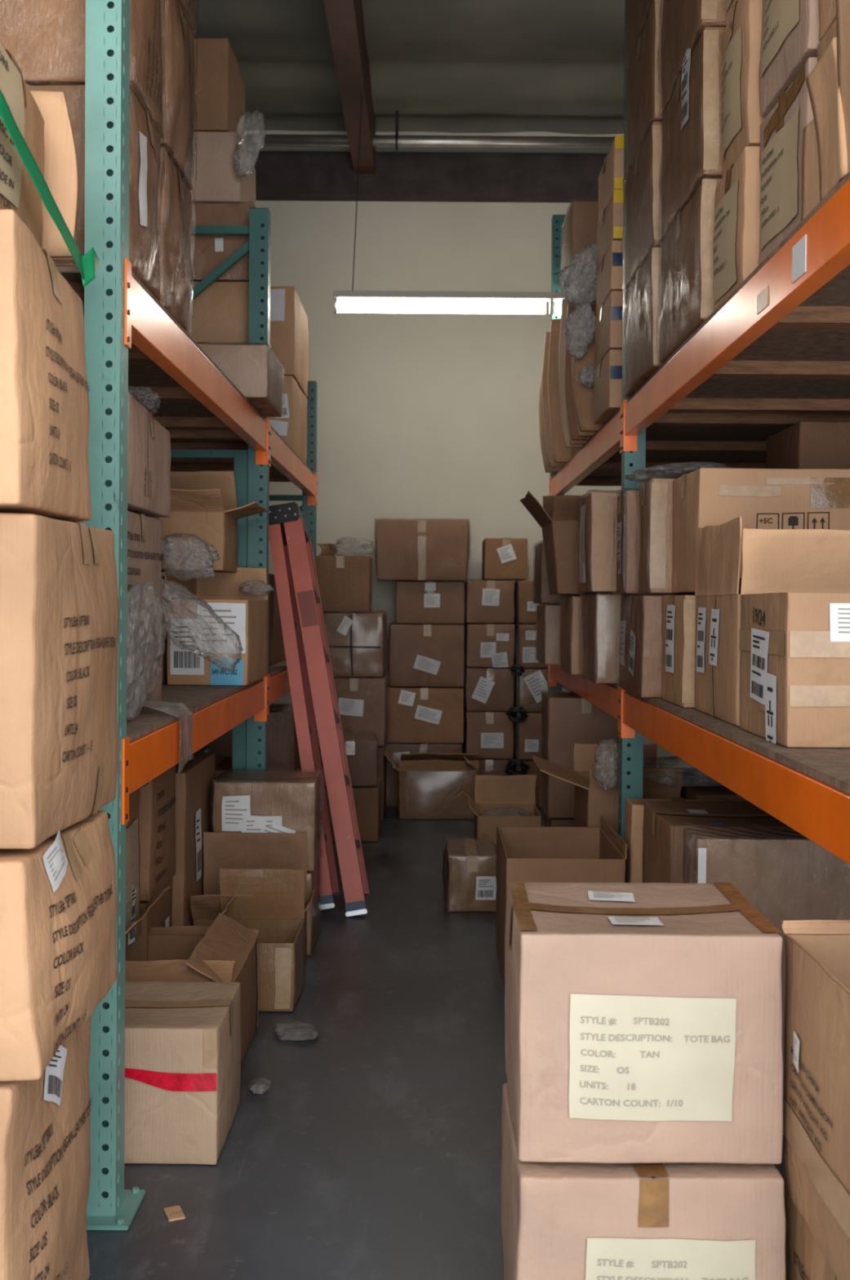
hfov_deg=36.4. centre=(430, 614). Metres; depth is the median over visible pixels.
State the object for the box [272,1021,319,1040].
scrap
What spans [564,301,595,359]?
bubble wrap
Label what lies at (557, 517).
cardboard box
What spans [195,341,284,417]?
cardboard box
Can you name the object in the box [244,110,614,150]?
ceiling pipe
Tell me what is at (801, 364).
shelf board
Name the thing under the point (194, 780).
cardboard box
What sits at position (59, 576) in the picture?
cardboard box
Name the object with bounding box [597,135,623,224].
cardboard box
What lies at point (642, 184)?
cardboard box
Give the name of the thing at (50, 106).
carton
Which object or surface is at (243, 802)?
cardboard box
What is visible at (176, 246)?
cardboard box
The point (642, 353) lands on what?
cardboard box
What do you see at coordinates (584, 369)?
bubble wrap
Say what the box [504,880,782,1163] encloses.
cardboard box
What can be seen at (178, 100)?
cardboard box
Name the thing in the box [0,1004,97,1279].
cardboard box
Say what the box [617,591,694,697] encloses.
cardboard box
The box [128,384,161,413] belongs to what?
plastic bag
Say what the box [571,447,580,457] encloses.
cardboard box
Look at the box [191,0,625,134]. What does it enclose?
ceiling
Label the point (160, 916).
cardboard box
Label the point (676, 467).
plastic bag
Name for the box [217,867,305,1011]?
cardboard box
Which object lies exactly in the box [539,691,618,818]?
cardboard box
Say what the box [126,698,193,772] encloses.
plastic film
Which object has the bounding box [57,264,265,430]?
shelf board
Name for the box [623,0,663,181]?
cardboard box
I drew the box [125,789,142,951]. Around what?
cardboard box
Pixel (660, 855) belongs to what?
cardboard box
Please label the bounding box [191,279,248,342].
cardboard box
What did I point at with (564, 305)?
carton
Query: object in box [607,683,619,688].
shelf board
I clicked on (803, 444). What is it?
cardboard box
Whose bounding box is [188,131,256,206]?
cardboard box
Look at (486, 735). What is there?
cardboard box
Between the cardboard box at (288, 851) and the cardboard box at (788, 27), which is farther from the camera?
the cardboard box at (288, 851)
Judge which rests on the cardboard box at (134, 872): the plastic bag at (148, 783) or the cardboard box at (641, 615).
the plastic bag at (148, 783)
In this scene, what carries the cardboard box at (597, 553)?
on the cardboard box at (600, 611)
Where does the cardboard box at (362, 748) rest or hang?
on the cardboard box at (367, 800)
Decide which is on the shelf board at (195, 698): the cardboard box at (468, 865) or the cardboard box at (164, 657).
the cardboard box at (164, 657)
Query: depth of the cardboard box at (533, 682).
8.34 m
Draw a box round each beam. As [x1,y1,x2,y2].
[248,151,608,202]
[323,0,375,173]
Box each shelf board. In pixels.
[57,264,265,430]
[126,677,263,742]
[166,426,314,481]
[267,659,287,677]
[551,408,849,486]
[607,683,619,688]
[624,690,849,795]
[626,171,849,413]
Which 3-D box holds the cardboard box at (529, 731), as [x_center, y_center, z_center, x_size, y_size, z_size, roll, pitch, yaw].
[0.751,0.784,8.574,0.426,0.319,0.508,0,1,0]
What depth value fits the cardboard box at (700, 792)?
5.04 m
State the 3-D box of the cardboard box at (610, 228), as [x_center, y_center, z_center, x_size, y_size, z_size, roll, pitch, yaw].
[0.899,-1.507,5.102,0.439,0.183,0.488,0,1,0]
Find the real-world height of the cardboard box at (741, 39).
0.387 m
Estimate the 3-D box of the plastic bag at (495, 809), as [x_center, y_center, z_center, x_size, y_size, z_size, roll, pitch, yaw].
[0.410,1.072,6.821,0.275,0.099,0.329,1,1,31]
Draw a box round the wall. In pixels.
[162,130,693,767]
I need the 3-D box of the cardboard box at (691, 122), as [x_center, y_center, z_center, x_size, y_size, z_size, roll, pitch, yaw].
[0.960,-1.343,3.664,0.538,0.414,0.662,0,1,0]
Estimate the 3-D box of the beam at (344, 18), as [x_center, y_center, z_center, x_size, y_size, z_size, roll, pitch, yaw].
[-0.446,-3.138,3.292,0.145,0.370,11.040,0,1,0]
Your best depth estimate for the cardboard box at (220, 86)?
5.35 m
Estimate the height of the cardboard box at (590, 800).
0.718 m
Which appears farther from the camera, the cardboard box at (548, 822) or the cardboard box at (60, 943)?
the cardboard box at (548, 822)
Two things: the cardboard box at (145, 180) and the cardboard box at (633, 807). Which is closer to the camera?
the cardboard box at (145, 180)
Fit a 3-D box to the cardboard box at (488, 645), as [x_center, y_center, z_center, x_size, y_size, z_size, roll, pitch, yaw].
[0.389,0.200,8.617,0.341,0.296,0.516,0,1,0]
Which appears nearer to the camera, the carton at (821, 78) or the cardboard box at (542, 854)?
the carton at (821, 78)
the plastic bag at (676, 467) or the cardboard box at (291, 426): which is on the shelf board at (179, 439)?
the cardboard box at (291, 426)
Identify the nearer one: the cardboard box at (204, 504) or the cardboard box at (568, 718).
the cardboard box at (204, 504)
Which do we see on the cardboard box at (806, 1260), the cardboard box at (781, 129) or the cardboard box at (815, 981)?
the cardboard box at (815, 981)
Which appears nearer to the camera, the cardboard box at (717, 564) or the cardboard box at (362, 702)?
the cardboard box at (717, 564)
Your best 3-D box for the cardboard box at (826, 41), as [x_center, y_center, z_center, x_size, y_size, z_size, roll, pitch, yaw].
[0.997,-0.947,2.382,0.486,0.384,0.443,0,1,0]
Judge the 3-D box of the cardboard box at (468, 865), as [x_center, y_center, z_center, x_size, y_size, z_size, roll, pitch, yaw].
[0.176,1.151,5.738,0.261,0.270,0.442,0,1,0]
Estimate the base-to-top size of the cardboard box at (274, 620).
0.433 m
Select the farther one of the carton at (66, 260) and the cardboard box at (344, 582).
the cardboard box at (344, 582)
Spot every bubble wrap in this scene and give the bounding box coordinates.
[557,243,596,307]
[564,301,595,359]
[576,365,595,387]
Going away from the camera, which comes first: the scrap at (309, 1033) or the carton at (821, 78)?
the carton at (821, 78)
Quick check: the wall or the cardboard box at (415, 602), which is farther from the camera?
the wall
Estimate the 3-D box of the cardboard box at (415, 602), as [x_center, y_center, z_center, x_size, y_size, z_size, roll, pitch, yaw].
[0.001,-0.081,8.614,0.481,0.289,0.514,0,1,0]
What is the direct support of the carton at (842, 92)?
on the shelf board at (801, 364)
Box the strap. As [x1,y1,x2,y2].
[0,90,99,286]
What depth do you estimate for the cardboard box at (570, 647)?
5.52 m
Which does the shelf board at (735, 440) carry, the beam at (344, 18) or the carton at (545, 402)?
the carton at (545, 402)
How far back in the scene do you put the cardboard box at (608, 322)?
4.90 m
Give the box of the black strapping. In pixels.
[503,577,529,776]
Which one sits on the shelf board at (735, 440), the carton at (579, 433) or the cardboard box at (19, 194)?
the carton at (579, 433)
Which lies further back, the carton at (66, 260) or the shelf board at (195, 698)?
the shelf board at (195, 698)
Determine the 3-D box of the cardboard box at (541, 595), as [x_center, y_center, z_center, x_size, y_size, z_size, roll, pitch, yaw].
[0.735,-0.208,6.575,0.408,0.315,0.490,0,1,0]
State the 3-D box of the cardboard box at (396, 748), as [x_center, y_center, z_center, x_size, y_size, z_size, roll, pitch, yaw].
[-0.044,1.042,8.624,0.536,0.424,0.517,0,1,0]
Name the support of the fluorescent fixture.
hanging from the ceiling
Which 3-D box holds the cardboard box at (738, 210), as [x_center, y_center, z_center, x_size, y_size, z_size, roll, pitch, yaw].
[0.965,-0.928,3.166,0.502,0.333,0.328,0,1,0]
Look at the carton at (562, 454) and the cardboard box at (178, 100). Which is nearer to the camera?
the cardboard box at (178, 100)
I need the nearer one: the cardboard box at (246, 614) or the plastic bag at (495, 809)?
the cardboard box at (246, 614)
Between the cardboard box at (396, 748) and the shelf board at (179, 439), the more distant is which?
the cardboard box at (396, 748)
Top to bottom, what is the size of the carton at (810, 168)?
0.169 m
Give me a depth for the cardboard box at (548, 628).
6.35 m
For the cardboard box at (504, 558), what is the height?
0.269 m
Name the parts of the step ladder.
rail, rail, rail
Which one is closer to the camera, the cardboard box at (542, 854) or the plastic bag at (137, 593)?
the plastic bag at (137, 593)
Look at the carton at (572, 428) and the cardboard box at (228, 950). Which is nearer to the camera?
the cardboard box at (228, 950)
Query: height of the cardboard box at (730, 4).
0.358 m
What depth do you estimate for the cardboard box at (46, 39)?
2.85 m
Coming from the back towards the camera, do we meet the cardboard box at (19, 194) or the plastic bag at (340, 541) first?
the plastic bag at (340, 541)
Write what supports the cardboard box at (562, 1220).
on the floor
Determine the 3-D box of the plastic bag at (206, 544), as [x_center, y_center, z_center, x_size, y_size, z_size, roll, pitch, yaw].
[-0.847,-0.200,4.522,0.226,0.167,0.158,0,1,0]
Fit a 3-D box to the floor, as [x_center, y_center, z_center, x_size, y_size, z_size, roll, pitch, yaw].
[0.041,1.349,3.462,4.700,0.100,11.300,0,1,0]
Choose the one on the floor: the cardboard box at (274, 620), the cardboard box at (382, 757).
the cardboard box at (382, 757)
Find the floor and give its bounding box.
[87,806,787,1279]
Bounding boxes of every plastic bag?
[126,581,166,720]
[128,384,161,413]
[132,782,150,792]
[161,533,219,580]
[162,578,243,671]
[231,109,266,178]
[237,580,274,595]
[330,537,374,555]
[480,806,533,816]
[591,738,618,791]
[611,755,723,786]
[623,461,737,481]
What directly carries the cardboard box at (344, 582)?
on the cardboard box at (358, 647)
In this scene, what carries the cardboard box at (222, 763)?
on the floor
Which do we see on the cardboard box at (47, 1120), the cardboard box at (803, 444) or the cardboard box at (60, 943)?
the cardboard box at (60, 943)
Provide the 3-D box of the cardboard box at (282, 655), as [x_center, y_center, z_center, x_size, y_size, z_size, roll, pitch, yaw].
[-0.945,0.081,6.752,0.427,0.303,0.522,0,1,0]
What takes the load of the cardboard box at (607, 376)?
on the shelf board at (735, 440)
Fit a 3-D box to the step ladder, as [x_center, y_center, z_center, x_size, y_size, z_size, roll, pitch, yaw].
[-0.509,0.428,5.844,0.511,1.863,0.810,0,1,0]
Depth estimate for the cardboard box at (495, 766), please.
8.38 m
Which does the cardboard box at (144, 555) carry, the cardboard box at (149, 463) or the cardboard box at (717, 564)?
the cardboard box at (149, 463)
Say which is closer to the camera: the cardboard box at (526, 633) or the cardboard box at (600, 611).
the cardboard box at (600, 611)
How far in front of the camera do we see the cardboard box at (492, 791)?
7.01 m
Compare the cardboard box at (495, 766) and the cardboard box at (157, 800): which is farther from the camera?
the cardboard box at (495, 766)
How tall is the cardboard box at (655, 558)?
0.386 m
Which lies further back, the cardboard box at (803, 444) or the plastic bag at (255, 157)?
the plastic bag at (255, 157)
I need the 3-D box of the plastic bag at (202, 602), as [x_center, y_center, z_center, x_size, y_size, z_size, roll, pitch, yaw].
[-0.760,0.028,4.218,0.285,0.318,0.244,1,1,29]
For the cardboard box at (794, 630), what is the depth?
2.81 m
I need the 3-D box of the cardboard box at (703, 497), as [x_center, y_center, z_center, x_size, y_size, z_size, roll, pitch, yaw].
[1.097,-0.245,3.931,0.663,0.362,0.410,0,1,0]
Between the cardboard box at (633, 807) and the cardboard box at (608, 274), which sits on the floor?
the cardboard box at (633, 807)
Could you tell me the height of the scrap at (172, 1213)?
0.004 m
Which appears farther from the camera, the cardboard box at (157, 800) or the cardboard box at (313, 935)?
the cardboard box at (313, 935)
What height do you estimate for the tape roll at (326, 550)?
0.070 m
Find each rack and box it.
[83,0,317,1230]
[540,0,849,864]
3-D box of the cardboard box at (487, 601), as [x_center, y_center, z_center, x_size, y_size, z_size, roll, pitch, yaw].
[0.393,-0.086,8.616,0.335,0.288,0.508,0,1,0]
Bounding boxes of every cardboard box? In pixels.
[0,0,168,137]
[0,39,42,247]
[0,210,88,520]
[0,512,118,849]
[0,809,119,1079]
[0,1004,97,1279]
[20,78,168,301]
[73,510,163,709]
[83,391,171,517]
[124,981,241,1164]
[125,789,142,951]
[125,877,172,959]
[125,885,261,1066]
[137,764,176,901]
[158,0,199,188]
[159,142,197,336]
[160,470,268,573]
[160,575,168,683]
[164,568,267,685]
[171,752,214,928]
[173,0,200,37]
[180,572,280,666]
[186,831,315,964]
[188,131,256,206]
[190,200,255,281]
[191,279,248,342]
[192,38,245,142]
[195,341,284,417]
[206,702,302,771]
[210,768,324,871]
[214,755,232,778]
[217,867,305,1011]
[269,375,308,465]
[270,285,307,396]
[280,622,285,661]
[306,856,321,955]
[315,555,372,612]
[319,730,378,786]
[323,610,388,679]
[324,777,381,841]
[333,672,389,746]
[374,518,470,582]
[378,746,386,821]
[384,746,479,819]
[386,622,466,687]
[386,686,464,742]
[386,742,463,807]
[394,580,466,624]
[440,835,496,912]
[462,710,515,759]
[463,622,515,667]
[463,666,515,711]
[464,578,515,623]
[467,774,541,842]
[476,757,515,775]
[481,537,528,580]
[495,813,625,984]
[502,1083,786,1279]
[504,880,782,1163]
[512,711,542,759]
[514,667,573,712]
[514,757,542,808]
[515,580,548,623]
[515,622,547,667]
[521,490,595,595]
[530,742,683,835]
[532,540,577,604]
[533,603,560,664]
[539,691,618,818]
[543,813,574,826]
[558,594,594,675]
[560,199,598,287]
[566,266,596,297]
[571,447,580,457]
[575,488,620,593]
[577,591,620,684]
[592,349,622,424]
[594,290,622,369]
[595,240,622,315]
[596,189,623,269]
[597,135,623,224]
[611,487,639,595]
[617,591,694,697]
[621,117,661,289]
[621,244,662,397]
[622,0,653,71]
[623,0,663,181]
[623,797,733,883]
[634,475,693,593]
[641,800,788,883]
[655,173,719,363]
[656,20,726,236]
[657,0,726,113]
[660,594,695,707]
[671,467,849,593]
[673,822,849,1137]
[680,775,747,801]
[693,517,741,726]
[715,146,761,308]
[718,0,765,183]
[725,0,739,24]
[738,528,849,747]
[759,57,816,261]
[760,0,818,116]
[766,421,849,468]
[781,920,849,1279]
[785,1191,837,1279]
[815,18,835,64]
[816,0,835,41]
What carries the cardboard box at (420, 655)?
on the cardboard box at (432, 714)
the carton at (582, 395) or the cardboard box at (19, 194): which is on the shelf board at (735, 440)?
the carton at (582, 395)
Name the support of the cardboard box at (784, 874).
on the floor
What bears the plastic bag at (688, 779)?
on the cardboard box at (700, 792)
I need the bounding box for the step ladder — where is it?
[268,502,369,916]
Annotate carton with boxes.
[25,88,75,257]
[53,151,77,260]
[55,259,73,262]
[57,202,79,266]
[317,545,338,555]
[538,366,564,472]
[542,331,563,466]
[547,320,571,462]
[558,296,595,447]
[563,299,595,444]
[564,305,596,440]
[571,319,595,436]
[572,330,603,431]
[800,97,831,222]
[807,37,847,201]
[834,0,849,182]
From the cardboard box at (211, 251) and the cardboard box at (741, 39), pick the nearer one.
the cardboard box at (741, 39)
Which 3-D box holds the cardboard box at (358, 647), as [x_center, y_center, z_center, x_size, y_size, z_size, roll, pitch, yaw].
[-0.473,0.183,8.036,0.433,0.419,0.488,0,1,0]
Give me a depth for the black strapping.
8.21 m
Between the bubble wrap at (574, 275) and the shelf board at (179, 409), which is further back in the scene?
the bubble wrap at (574, 275)
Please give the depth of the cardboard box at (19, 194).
2.14 m
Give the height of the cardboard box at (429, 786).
0.416 m
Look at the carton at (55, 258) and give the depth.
2.39 m
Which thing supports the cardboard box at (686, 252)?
on the shelf board at (801, 364)
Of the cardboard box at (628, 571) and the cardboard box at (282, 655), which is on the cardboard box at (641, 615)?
the cardboard box at (628, 571)
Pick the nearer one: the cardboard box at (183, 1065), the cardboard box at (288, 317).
the cardboard box at (183, 1065)
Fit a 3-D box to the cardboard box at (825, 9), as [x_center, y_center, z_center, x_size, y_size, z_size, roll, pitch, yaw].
[0.999,-1.335,2.379,0.479,0.387,0.440,0,1,0]
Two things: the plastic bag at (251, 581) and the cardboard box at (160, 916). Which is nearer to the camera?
the cardboard box at (160, 916)
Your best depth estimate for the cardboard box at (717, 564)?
3.39 m
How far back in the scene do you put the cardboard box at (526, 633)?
8.34 m
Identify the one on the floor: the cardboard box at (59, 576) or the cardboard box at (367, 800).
the cardboard box at (367, 800)
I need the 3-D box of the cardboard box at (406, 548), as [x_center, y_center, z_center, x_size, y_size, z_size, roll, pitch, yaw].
[-0.052,-0.418,8.567,0.644,0.400,0.562,0,1,0]
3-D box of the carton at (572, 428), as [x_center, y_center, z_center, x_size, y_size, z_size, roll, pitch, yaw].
[0.834,-1.088,5.834,0.447,0.604,0.072,0,1,0]
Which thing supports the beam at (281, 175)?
attached to the wall
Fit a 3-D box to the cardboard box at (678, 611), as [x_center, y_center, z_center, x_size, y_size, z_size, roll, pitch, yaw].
[0.937,0.106,3.921,0.441,0.331,0.377,0,1,0]
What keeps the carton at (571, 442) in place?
on the shelf board at (735, 440)
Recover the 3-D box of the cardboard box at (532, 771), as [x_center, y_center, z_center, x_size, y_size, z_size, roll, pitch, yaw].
[0.751,1.099,8.578,0.400,0.313,0.478,0,1,0]
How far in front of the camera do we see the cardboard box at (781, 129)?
2.76 m
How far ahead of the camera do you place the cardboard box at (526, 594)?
8.34 m
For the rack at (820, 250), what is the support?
on the floor
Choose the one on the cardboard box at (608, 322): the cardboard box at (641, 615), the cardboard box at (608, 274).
the cardboard box at (608, 274)
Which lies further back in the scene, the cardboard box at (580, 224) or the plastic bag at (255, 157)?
the cardboard box at (580, 224)
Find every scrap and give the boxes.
[163,1204,185,1221]
[248,1077,271,1093]
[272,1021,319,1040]
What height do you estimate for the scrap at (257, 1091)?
0.024 m
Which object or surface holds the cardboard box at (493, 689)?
on the cardboard box at (486, 735)
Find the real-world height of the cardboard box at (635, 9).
0.395 m
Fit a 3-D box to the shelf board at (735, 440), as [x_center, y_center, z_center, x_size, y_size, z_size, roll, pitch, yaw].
[1.236,-0.756,6.163,1.048,0.058,2.780,0,1,0]
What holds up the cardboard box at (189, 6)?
on the cardboard box at (178, 100)
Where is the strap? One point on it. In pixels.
(87, 263)
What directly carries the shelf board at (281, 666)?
on the rack at (119, 313)
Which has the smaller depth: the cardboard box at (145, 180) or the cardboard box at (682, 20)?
the cardboard box at (145, 180)
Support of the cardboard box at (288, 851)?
on the floor
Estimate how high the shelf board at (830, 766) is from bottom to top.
0.058 m
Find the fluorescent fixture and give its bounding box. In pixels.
[333,93,568,315]
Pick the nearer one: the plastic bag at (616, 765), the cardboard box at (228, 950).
the cardboard box at (228, 950)
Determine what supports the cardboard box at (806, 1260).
on the floor
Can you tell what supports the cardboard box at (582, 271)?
on the cardboard box at (574, 450)
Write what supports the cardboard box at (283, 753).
on the cardboard box
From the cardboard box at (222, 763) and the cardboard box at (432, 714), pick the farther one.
the cardboard box at (432, 714)
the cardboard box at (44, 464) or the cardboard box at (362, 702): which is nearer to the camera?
the cardboard box at (44, 464)
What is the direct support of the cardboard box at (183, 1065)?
on the floor
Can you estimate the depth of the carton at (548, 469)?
7.26 m
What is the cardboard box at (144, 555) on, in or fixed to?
on the shelf board at (195, 698)
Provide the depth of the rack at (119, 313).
2.81 m
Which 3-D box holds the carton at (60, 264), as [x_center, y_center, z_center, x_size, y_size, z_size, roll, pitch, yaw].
[-0.885,-0.767,2.435,0.442,0.217,0.032,0,1,0]

